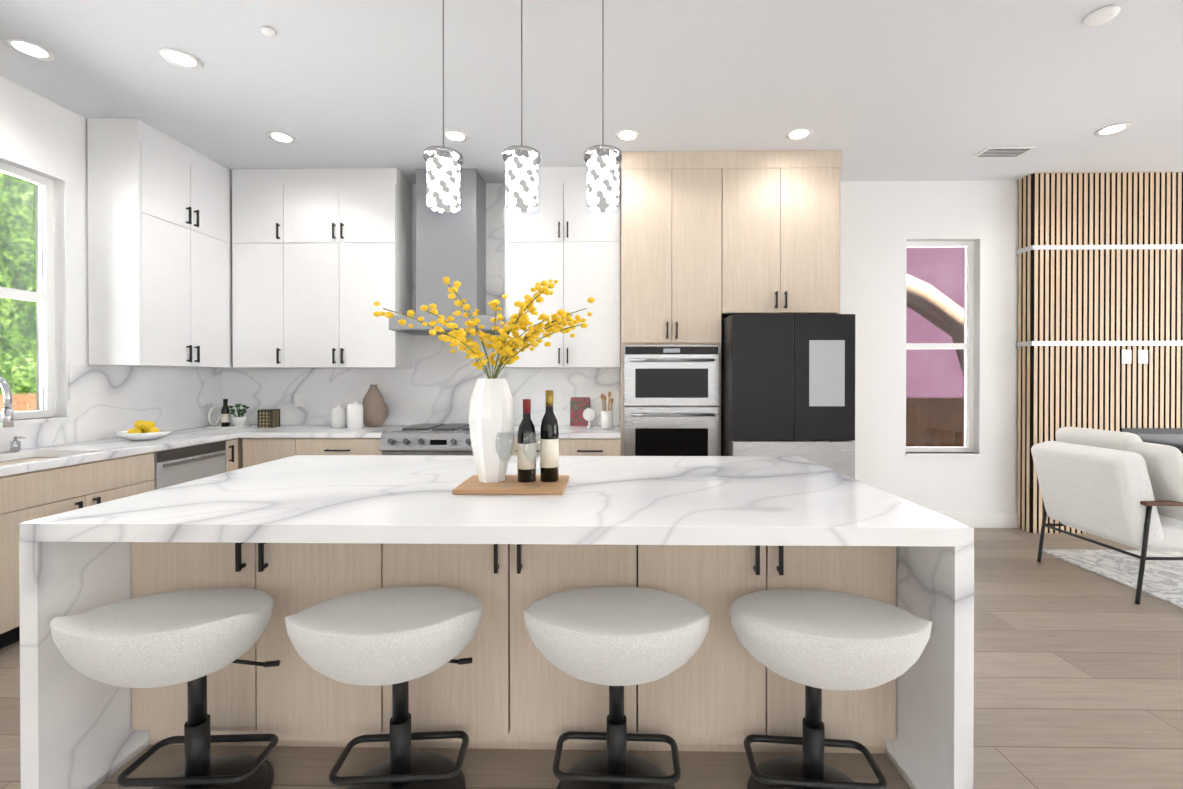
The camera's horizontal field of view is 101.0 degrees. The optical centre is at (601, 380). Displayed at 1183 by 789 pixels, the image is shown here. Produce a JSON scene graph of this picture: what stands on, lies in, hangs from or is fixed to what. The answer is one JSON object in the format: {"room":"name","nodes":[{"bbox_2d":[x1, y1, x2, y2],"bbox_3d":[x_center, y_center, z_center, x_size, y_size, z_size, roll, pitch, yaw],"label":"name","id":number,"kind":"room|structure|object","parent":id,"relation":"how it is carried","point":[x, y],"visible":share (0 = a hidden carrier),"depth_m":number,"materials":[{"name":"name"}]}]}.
{"room":"kitchen","nodes":[
{"label":"kitchen","id":0,"kind":"room"},
{"bbox_2d":[0,76,195,451],"bbox_3d":[-3.697,-0.211,0.054,0.200,3.140,8.950,0,0,1],"label":"wall","id":1,"kind":"structure","parent":0,"point":[42,136],"depth_m":3.23,"materials":[{"name":"paint"}]},
{"bbox_2d":[0,162,71,425],"bbox_3d":[-3.607,-0.521,2.442,0.155,1.585,1.590,0,0,1],"label":"window","id":2,"kind":"structure","parent":1,"relation":"in","point":[44,296],"depth_m":3.18,"materials":[{"name":"glass"},{"name":"white painted wood"}]},
{"bbox_2d":[0,365,221,451],"bbox_3d":[-3.550,0.163,2.546,0.013,0.522,3.933,0,0,1],"label":"backsplash","id":3,"kind":"structure","parent":1,"relation":"attached to","point":[113,399],"depth_m":3.62,"materials":[{"name":"stone"}]},
{"bbox_2d":[67,400,80,417],"bbox_3d":[-3.528,0.192,3.259,0.006,0.120,0.080,0,0,1],"label":"outlet","id":4,"kind":"object","parent":3,"relation":"attached to","point":[73,408],"depth_m":3.26,"materials":[{"name":"white plastic"}]},
{"bbox_2d":[87,118,236,367],"bbox_3d":[-3.325,-0.953,3.924,0.387,1.692,1.158,0,0,1],"label":"upper cabinet","id":5,"kind":"object","parent":1,"relation":"attached to","point":[159,249],"visible":1,"depth_m":3.47,"materials":[{"name":"white wood"}]},
{"bbox_2d":[0,528,1182,788],"bbox_3d":[2.548,1.409,0.064,12.690,0.100,9.150,0,0,1],"label":"floor","id":6,"kind":"structure","parent":0,"point":[1078,676],"depth_m":1.98,"materials":[{"name":"brown wood"}]},
{"bbox_2d":[0,449,159,648],"bbox_3d":[-3.236,0.906,2.766,0.633,0.878,0.855,0,0,1],"label":"base cabinet","id":7,"kind":"object","parent":6,"relation":"on","point":[39,482],"depth_m":2.59,"materials":[{"name":"brown wood"}]},
{"bbox_2d":[0,425,286,472],"bbox_3d":[-3.234,0.446,2.550,0.643,0.040,3.948,0,0,1],"label":"countertop","id":8,"kind":"structure","parent":7,"relation":"on","point":[112,447],"depth_m":3.10,"materials":[{"name":"white stone"}]},
{"bbox_2d":[0,376,13,426],"bbox_3d":[-3.366,0.187,2.704,0.309,0.474,0.154,0,0,1],"label":"faucet","id":9,"kind":"object","parent":8,"relation":"on","point":[8,415],"visible":1,"depth_m":2.64,"materials":[{"name":"silver metal"}]},
{"bbox_2d":[10,436,25,451],"bbox_3d":[-3.470,0.378,2.899,0.076,0.091,0.040,0,0,1],"label":"soap dispenser","id":10,"kind":"object","parent":8,"relation":"on","point":[15,445],"visible":0.98,"depth_m":2.89,"materials":[{"name":"silver metal"}]},
{"bbox_2d":[0,453,71,464],"bbox_3d":[-3.207,0.560,2.596,0.460,0.212,0.700,0,0,1],"label":"sink","id":11,"kind":"object","parent":8,"relation":"in","point":[31,456],"depth_m":2.89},
{"bbox_2d":[114,420,172,440],"bbox_3d":[-3.234,0.351,3.445,0.340,0.138,0.272,0,0,1],"label":"lemon bowl","id":12,"kind":"object","parent":8,"relation":"on","point":[144,430],"visible":1,"depth_m":3.40,"materials":[{"name":"white ceramic"}]},
{"bbox_2d":[204,424,250,428],"bbox_3d":[-3.280,0.407,4.276,0.350,0.018,0.280,0,0,1],"label":"tray","id":13,"kind":"object","parent":8,"relation":"on","point":[231,426],"visible":0.69,"depth_m":4.20,"materials":[{"name":"white ceramic"}]},
{"bbox_2d":[208,407,220,425],"bbox_3d":[-3.405,0.320,4.288,0.022,0.172,0.132,0,0,1],"label":"hoop","id":14,"kind":"object","parent":13,"relation":"on","point":[209,416],"visible":1,"depth_m":4.27,"materials":[{"name":"white ceramic"}]},
{"bbox_2d":[221,399,229,426],"bbox_3d":[-3.300,0.286,4.276,0.062,0.242,0.062,0,0,1],"label":"wine bottle","id":15,"kind":"object","parent":13,"relation":"on","point":[225,416],"visible":1,"depth_m":4.26,"materials":[{"name":"glass"}]},
{"bbox_2d":[228,404,249,425],"bbox_3d":[-3.187,0.306,4.279,0.144,0.201,0.156,0,0,1],"label":"potted plant","id":16,"kind":"object","parent":13,"relation":"on","point":[238,420],"visible":0.96,"depth_m":4.26,"materials":[{"name":"green plant"}]},
{"bbox_2d":[258,409,279,427],"bbox_3d":[-2.925,0.337,4.285,0.118,0.158,0.118,0,0,1],"label":"decorative box","id":17,"kind":"object","parent":8,"relation":"on","point":[268,418],"visible":1,"depth_m":4.23,"materials":[{"name":"black metal"}]},
{"bbox_2d":[50,588,279,788],"bbox_3d":[-1.282,1.006,1.505,0.550,0.690,0.485,0,0,-2],"label":"stool","id":18,"kind":"object","parent":6,"relation":"on","point":[193,638],"visible":1,"depth_m":1.42,"materials":[{"name":"fabric"}]},
{"bbox_2d":[160,437,227,488],"bbox_3d":[-3.225,0.902,3.483,0.633,0.878,0.581,0,0,1],"label":"dishwasher","id":19,"kind":"object","parent":6,"relation":"on","point":[179,464],"depth_m":3.46,"materials":[{"name":"silver metal"}]},
{"bbox_2d":[228,437,239,471],"bbox_3d":[-3.219,0.900,3.837,0.633,0.878,0.127,0,0,1],"label":"base cabinet","id":20,"kind":"object","parent":6,"relation":"on","point":[233,442],"depth_m":3.85,"materials":[{"name":"brown wood"}]},
{"bbox_2d":[240,438,242,468],"bbox_3d":[-3.213,0.898,4.213,0.633,0.878,0.625,0,0,1],"label":"base cabinet","id":21,"kind":"object","parent":6,"relation":"on","point":[241,439],"depth_m":3.96,"materials":[{"name":"brown wood"}]},
{"bbox_2d":[239,437,294,467],"bbox_3d":[-2.663,0.898,4.208,0.444,0.878,0.618,0,0,1],"label":"base cabinet","id":22,"kind":"object","parent":6,"relation":"on","point":[260,446],"depth_m":3.90,"materials":[{"name":"brown wood"}]},
{"bbox_2d":[295,437,382,454],"bbox_3d":[-2.092,0.898,4.199,0.698,0.878,0.618,0,0,1],"label":"base cabinet","id":23,"kind":"object","parent":6,"relation":"on","point":[303,445],"depth_m":3.89,"materials":[{"name":"brown wood"}]},
{"bbox_2d":[239,425,406,436],"bbox_3d":[-2.314,0.437,4.193,1.142,0.040,0.633,0,0,1],"label":"countertop","id":24,"kind":"structure","parent":23,"relation":"on","point":[289,430],"depth_m":3.97,"materials":[{"name":"white stone"}]},
{"bbox_2d":[331,405,343,427],"bbox_3d":[-2.301,0.318,4.260,0.115,0.197,0.115,0,0,-44],"label":"canister","id":25,"kind":"object","parent":24,"relation":"on","point":[337,414],"depth_m":4.21,"materials":[{"name":"white ceramic"}]},
{"bbox_2d":[344,402,362,428],"bbox_3d":[-2.112,0.300,4.177,0.123,0.232,0.123,0,0,-44],"label":"canister","id":26,"kind":"object","parent":24,"relation":"on","point":[354,415],"depth_m":4.13,"materials":[{"name":"white ceramic"}]},
{"bbox_2d":[362,385,388,426],"bbox_3d":[-2.026,0.228,4.356,0.251,0.375,0.112,0,0,1],"label":"vase","id":27,"kind":"object","parent":24,"relation":"on","point":[375,410],"visible":0.98,"depth_m":4.32,"materials":[{"name":"ceramic"}]},
{"bbox_2d":[284,586,482,788],"bbox_3d":[-0.641,1.006,1.515,0.550,0.690,0.485,0,0,-4],"label":"stool","id":28,"kind":"object","parent":6,"relation":"on","point":[397,638],"visible":1,"depth_m":1.43,"materials":[{"name":"fabric"}]},
{"bbox_2d":[379,423,473,455],"bbox_3d":[-1.278,0.865,4.131,0.930,0.945,0.698,0,0,1],"label":"range","id":29,"kind":"object","parent":6,"relation":"on","point":[435,439],"visible":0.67,"depth_m":3.84,"materials":[{"name":"silver metal"}]},
{"bbox_2d":[19,455,973,788],"bbox_3d":[-0.320,0.886,2.072,2.810,0.925,1.280,0,0,1],"label":"kitchen island","id":30,"kind":"object","parent":6,"relation":"on","point":[715,537],"visible":0.85,"depth_m":1.70,"materials":[{"name":"stone"}]},
{"bbox_2d":[452,475,568,494],"bbox_3d":[-0.347,0.414,1.940,0.410,0.018,0.280,0,0,1],"label":"serving tray","id":31,"kind":"object","parent":30,"relation":"on","point":[472,485],"visible":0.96,"depth_m":1.84,"materials":[{"name":"brown wood"}]},
{"bbox_2d":[373,276,594,482],"bbox_3d":[-0.453,-0.004,1.954,0.850,0.815,0.429,0,0,1],"label":"vase","id":32,"kind":"object","parent":31,"relation":"on","point":[491,411],"visible":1,"depth_m":1.92,"materials":[{"name":"white ceramic"}]},
{"bbox_2d":[495,431,514,486],"bbox_3d":[-0.369,0.302,1.859,0.075,0.205,0.075,0,0,-8],"label":"wine glass","id":33,"kind":"object","parent":31,"relation":"on","point":[506,447],"depth_m":1.87,"materials":[{"name":"clear glass"}]},
{"bbox_2d":[522,432,541,488],"bbox_3d":[-0.263,0.302,1.848,0.075,0.205,0.075,0,0,-8],"label":"wine glass","id":34,"kind":"object","parent":31,"relation":"on","point":[534,447],"depth_m":1.85,"materials":[{"name":"clear glass"}]},
{"bbox_2d":[517,390,558,482],"bbox_3d":[-0.257,0.223,1.962,0.166,0.362,0.075,0,0,-5],"label":"wine bottles","id":35,"kind":"object","parent":31,"relation":"on","point":[549,453],"visible":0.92,"depth_m":1.94,"materials":[{"name":"black glass"}]},
{"bbox_2d":[510,437,562,455],"bbox_3d":[-0.570,0.898,4.175,0.478,0.878,0.618,0,0,1],"label":"base cabinet","id":36,"kind":"object","parent":6,"relation":"on","point":[514,453],"depth_m":3.87,"materials":[{"name":"brown wood"}]},
{"bbox_2d":[563,429,620,455],"bbox_3d":[-0.088,0.898,4.167,0.486,0.878,0.618,0,0,1],"label":"base cabinet","id":37,"kind":"object","parent":6,"relation":"on","point":[572,446],"depth_m":3.86,"materials":[{"name":"brown wood"}]},
{"bbox_2d":[513,425,620,436],"bbox_3d":[-0.327,0.437,4.161,0.964,0.040,0.633,0,0,1],"label":"countertop","id":38,"kind":"structure","parent":37,"relation":"on","point":[564,430],"depth_m":3.97,"materials":[{"name":"white stone"}]},
{"bbox_2d":[570,397,589,425],"bbox_3d":[-0.197,0.284,4.447,0.180,0.264,0.063,0,0,1],"label":"picture","id":39,"kind":"object","parent":38,"relation":"on","point":[579,406],"visible":0.79,"depth_m":4.44,"materials":[{"name":"paper"}]},
{"bbox_2d":[583,408,595,427],"bbox_3d":[-0.110,0.329,4.266,0.116,0.173,0.060,0,0,1],"label":"disc sculpture","id":40,"kind":"object","parent":38,"relation":"on","point":[589,414],"visible":1,"depth_m":4.25,"materials":[{"name":"white ceramic"}]},
{"bbox_2d":[601,391,612,427],"bbox_3d":[0.045,0.255,4.253,0.112,0.323,0.110,0,0,1],"label":"utensil crock","id":41,"kind":"object","parent":38,"relation":"on","point":[606,418],"visible":1,"depth_m":4.22,"materials":[{"name":"white ceramic"}]},
{"bbox_2d":[523,587,709,788],"bbox_3d":[0.045,1.006,1.514,0.550,0.690,0.485,0,0,3],"label":"stool","id":42,"kind":"object","parent":6,"relation":"on","point":[616,639],"visible":1,"depth_m":1.42,"materials":[{"name":"fabric"}]},
{"bbox_2d":[620,151,723,455],"bbox_3d":[0.553,-0.231,4.143,0.790,3.138,0.634,0,0,1],"label":"tall cabinet","id":43,"kind":"object","parent":6,"relation":"on","point":[710,241],"depth_m":3.84,"materials":[{"name":"brown wood"}]},
{"bbox_2d":[721,314,854,478],"bbox_3d":[1.406,0.428,3.991,0.888,1.820,0.882,0,0,1],"label":"fridge","id":44,"kind":"object","parent":6,"relation":"on","point":[787,384],"visible":0.58,"depth_m":3.55,"materials":[{"name":"grey metal"}]},
{"bbox_2d":[729,589,931,788],"bbox_3d":[0.663,1.006,1.494,0.550,0.690,0.485,0,0,5],"label":"stool","id":45,"kind":"object","parent":6,"relation":"on","point":[815,642],"visible":1,"depth_m":1.39,"materials":[{"name":"fabric"}]},
{"bbox_2d":[1042,549,1182,607],"bbox_3d":[4.981,1.337,3.075,3.120,0.012,1.450,0,0,1],"label":"rug","id":46,"kind":"object","parent":6,"relation":"on","point":[1163,580],"depth_m":3.44,"materials":[{"name":"fabric"}]},
{"bbox_2d":[1031,426,1182,603],"bbox_3d":[3.567,0.840,3.248,0.904,0.999,0.769,0,0,1],"label":"armchair","id":47,"kind":"object","parent":46,"relation":"on","point":[1124,488],"visible":1,"depth_m":3.05,"materials":[{"name":"white fabric"}]},
{"bbox_2d":[0,0,1182,183],"bbox_3d":[2.548,-1.831,0.047,12.690,0.100,9.150,0,0,1],"label":"ceiling","id":48,"kind":"structure","parent":0,"point":[910,90],"depth_m":2.90,"materials":[{"name":"paint"}]},
{"bbox_2d":[4,37,55,60],"bbox_3d":[-3.091,-1.789,2.635,0.188,0.005,0.185,0,0,1],"label":"recessed light","id":49,"kind":"object","parent":48,"relation":"in","point":[27,48],"depth_m":2.64,"materials":[{"name":"white plastic"}]},
{"bbox_2d":[159,48,202,69],"bbox_3d":[-2.340,-1.790,2.717,0.186,0.005,0.180,0,0,1],"label":"recessed light","id":50,"kind":"object","parent":48,"relation":"in","point":[181,58],"depth_m":2.71,"materials":[{"name":"white plastic"}]},
{"bbox_2d":[261,26,276,36],"bbox_3d":[-1.708,-1.785,2.500,0.068,0.014,0.068,0,0,-5],"label":"smoke detector","id":51,"kind":"object","parent":48,"relation":"attached to","point":[268,31],"depth_m":2.49,"materials":[{"name":"white plastic"}]},
{"bbox_2d":[267,131,295,143],"bbox_3d":[-2.367,-1.794,3.604,0.183,0.005,0.181,0,0,1],"label":"recessed light","id":52,"kind":"object","parent":48,"relation":"in","point":[281,137],"depth_m":3.61,"materials":[{"name":"white plastic"}]},
{"bbox_2d":[423,0,462,212],"bbox_3d":[-0.665,-1.248,2.046,0.162,1.083,0.162,0,0,1],"label":"pendant light","id":53,"kind":"object","parent":48,"relation":"hanging from","point":[443,164],"visible":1,"depth_m":2.00,"materials":[{"name":"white glass"}]},
{"bbox_2d":[442,130,467,142],"bbox_3d":[-1.078,-1.794,3.589,0.179,0.005,0.179,0,0,1],"label":"recessed light","id":54,"kind":"object","parent":48,"relation":"in","point":[457,136],"depth_m":3.59,"materials":[{"name":"white plastic"}]},
{"bbox_2d":[502,0,540,212],"bbox_3d":[-0.335,-1.248,2.041,0.162,1.083,0.162,0,0,1],"label":"pendant light","id":55,"kind":"object","parent":48,"relation":"hanging from","point":[521,165],"visible":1,"depth_m":2.00,"materials":[{"name":"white glass"}]},
{"bbox_2d":[584,0,621,211],"bbox_3d":[0.004,-1.248,2.035,0.162,1.083,0.162,0,0,1],"label":"pendant light","id":56,"kind":"object","parent":48,"relation":"hanging from","point":[602,160],"visible":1,"depth_m":2.00,"materials":[{"name":"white glass"}]},
{"bbox_2d":[615,129,639,141],"bbox_3d":[0.188,-1.794,3.575,0.177,0.005,0.178,0,0,1],"label":"recessed light","id":57,"kind":"object","parent":48,"relation":"in","point":[625,135],"depth_m":3.58,"materials":[{"name":"white plastic"}]},
{"bbox_2d":[786,128,812,140],"bbox_3d":[1.435,-1.794,3.560,0.178,0.005,0.177,0,0,1],"label":"recessed light","id":58,"kind":"object","parent":48,"relation":"in","point":[799,133],"depth_m":3.56,"materials":[{"name":"white plastic"}]},
{"bbox_2d":[973,147,1034,157],"bbox_3d":[3.164,-1.794,3.843,0.360,0.008,0.160,0,0,1],"label":"ceiling vent","id":59,"kind":"object","parent":48,"relation":"in","point":[1003,151],"visible":1,"depth_m":3.83,"materials":[{"name":"grey metal"}]},
{"bbox_2d":[1082,5,1120,26],"bbox_3d":[2.451,-1.780,2.394,0.131,0.021,0.131,0,0,-5],"label":"smoke detector","id":60,"kind":"object","parent":48,"relation":"attached to","point":[1100,16],"depth_m":2.38,"materials":[{"name":"white plastic"}]},
{"bbox_2d":[1094,123,1130,135],"bbox_3d":[3.650,-1.794,3.488,0.187,0.005,0.170,0,0,1],"label":"recessed light","id":61,"kind":"object","parent":48,"relation":"in","point":[1116,128],"depth_m":3.49,"materials":[{"name":"white plastic"}]},
{"bbox_2d":[619,180,1018,511],"bbox_3d":[2.619,-0.234,4.529,12.690,3.140,0.200,0,0,1],"label":"wall","id":62,"kind":"structure","parent":0,"point":[882,223],"depth_m":4.42,"materials":[{"name":"paint"}]},
{"bbox_2d":[232,169,283,367],"bbox_3d":[-2.929,-0.955,4.320,0.458,1.692,0.354,0,0,1],"label":"upper cabinet","id":63,"kind":"object","parent":62,"relation":"attached to","point":[257,194],"depth_m":4.14,"materials":[{"name":"white wood"}]},
{"bbox_2d":[284,168,412,367],"bbox_3d":[-2.221,-0.955,4.309,0.958,1.692,0.354,0,0,1],"label":"upper cabinet","id":64,"kind":"object","parent":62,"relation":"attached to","point":[321,261],"depth_m":4.13,"materials":[{"name":"white wood"}]},
{"bbox_2d":[222,183,619,424],"bbox_3d":[-1.682,-0.694,4.487,3.686,2.216,0.013,0,0,1],"label":"backsplash","id":65,"kind":"structure","parent":62,"relation":"attached to","point":[436,383],"depth_m":4.48,"materials":[{"name":"stone"}]},
{"bbox_2d":[294,394,302,406],"bbox_3d":[-2.796,0.186,4.499,0.080,0.120,0.006,0,0,1],"label":"outlet","id":66,"kind":"object","parent":65,"relation":"attached to","point":[298,398],"depth_m":4.50,"materials":[{"name":"white plastic"}]},
{"bbox_2d":[554,394,562,406],"bbox_3d":[-0.398,0.186,4.461,0.080,0.120,0.006,0,0,1],"label":"outlet","id":67,"kind":"object","parent":65,"relation":"attached to","point":[558,398],"depth_m":4.46,"materials":[{"name":"white plastic"}]},
{"bbox_2d":[389,169,504,334],"bbox_3d":[-1.282,-1.104,4.223,0.920,1.394,0.493,0,0,1],"label":"range hood","id":68,"kind":"object","parent":62,"relation":"attached to","point":[451,245],"visible":0.65,"depth_m":4.16,"materials":[{"name":"metal"}]},
{"bbox_2d":[505,166,619,367],"bbox_3d":[-0.332,-0.955,4.262,0.976,1.692,0.387,0,0,1],"label":"upper cabinet","id":69,"kind":"object","parent":62,"relation":"attached to","point":[565,237],"visible":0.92,"depth_m":4.10,"materials":[{"name":"white wood"}]},
{"bbox_2d":[724,150,841,318],"bbox_3d":[1.414,-1.164,4.133,0.932,1.272,0.618,0,0,1],"label":"upper cabinet","id":70,"kind":"object","parent":62,"relation":"attached to","point":[782,207],"depth_m":3.82,"materials":[{"name":"brown wood"}]},
{"bbox_2d":[905,241,981,456],"bbox_3d":[3.094,-0.294,4.474,0.670,1.970,0.145,0,0,1],"label":"window","id":71,"kind":"structure","parent":62,"relation":"in","point":[968,345],"depth_m":4.50,"materials":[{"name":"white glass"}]},
{"bbox_2d":[936,512,1016,527],"bbox_3d":[2.824,1.266,4.427,1.874,0.140,0.014,0,0,1],"label":"baseboard","id":72,"kind":"structure","parent":62,"relation":"attached to","point":[990,519],"depth_m":4.41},
{"bbox_2d":[1016,172,1182,533],"bbox_3d":[6.251,-0.232,4.283,5.020,3.138,0.178,0,0,1],"label":"wall","id":73,"kind":"structure","parent":0,"point":[1100,272],"depth_m":4.24,"materials":[{"name":"brown wood"}]},
{"bbox_2d":[1122,350,1131,363],"bbox_3d":[4.550,-0.203,4.227,0.080,0.120,0.012,0,0,1],"label":"switch plate","id":74,"kind":"object","parent":73,"relation":"attached to","point":[1127,356],"depth_m":4.23,"materials":[{"name":"white plastic"}]},
{"bbox_2d":[1138,350,1147,363],"bbox_3d":[4.690,-0.203,4.225,0.080,0.120,0.012,0,0,1],"label":"switch plate","id":75,"kind":"object","parent":73,"relation":"attached to","point":[1142,354],"depth_m":4.22,"materials":[{"name":"white plastic"}]},
{"label":"outside","id":76,"kind":"structure","parent":0,"visible":0},
{"bbox_2d":[0,172,36,412],"bbox_3d":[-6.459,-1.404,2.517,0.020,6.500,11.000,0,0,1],"label":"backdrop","id":77,"kind":"structure","parent":76,"point":[12,380],"depth_m":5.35,"materials":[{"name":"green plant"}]},
{"bbox_2d":[906,247,963,446],"bbox_3d":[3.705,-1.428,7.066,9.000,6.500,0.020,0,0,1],"label":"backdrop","id":78,"kind":"structure","parent":76,"point":[932,330],"depth_m":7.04,"materials":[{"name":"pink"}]},
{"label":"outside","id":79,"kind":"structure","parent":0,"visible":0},
{"bbox_2d":[906,274,963,374],"bbox_3d":[3.421,-0.280,5.967,3.255,4.248,0.340,0,0,1],"label":"arch","id":80,"kind":"object","parent":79,"point":[953,318],"depth_m":5.82,"materials":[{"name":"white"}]}
]}

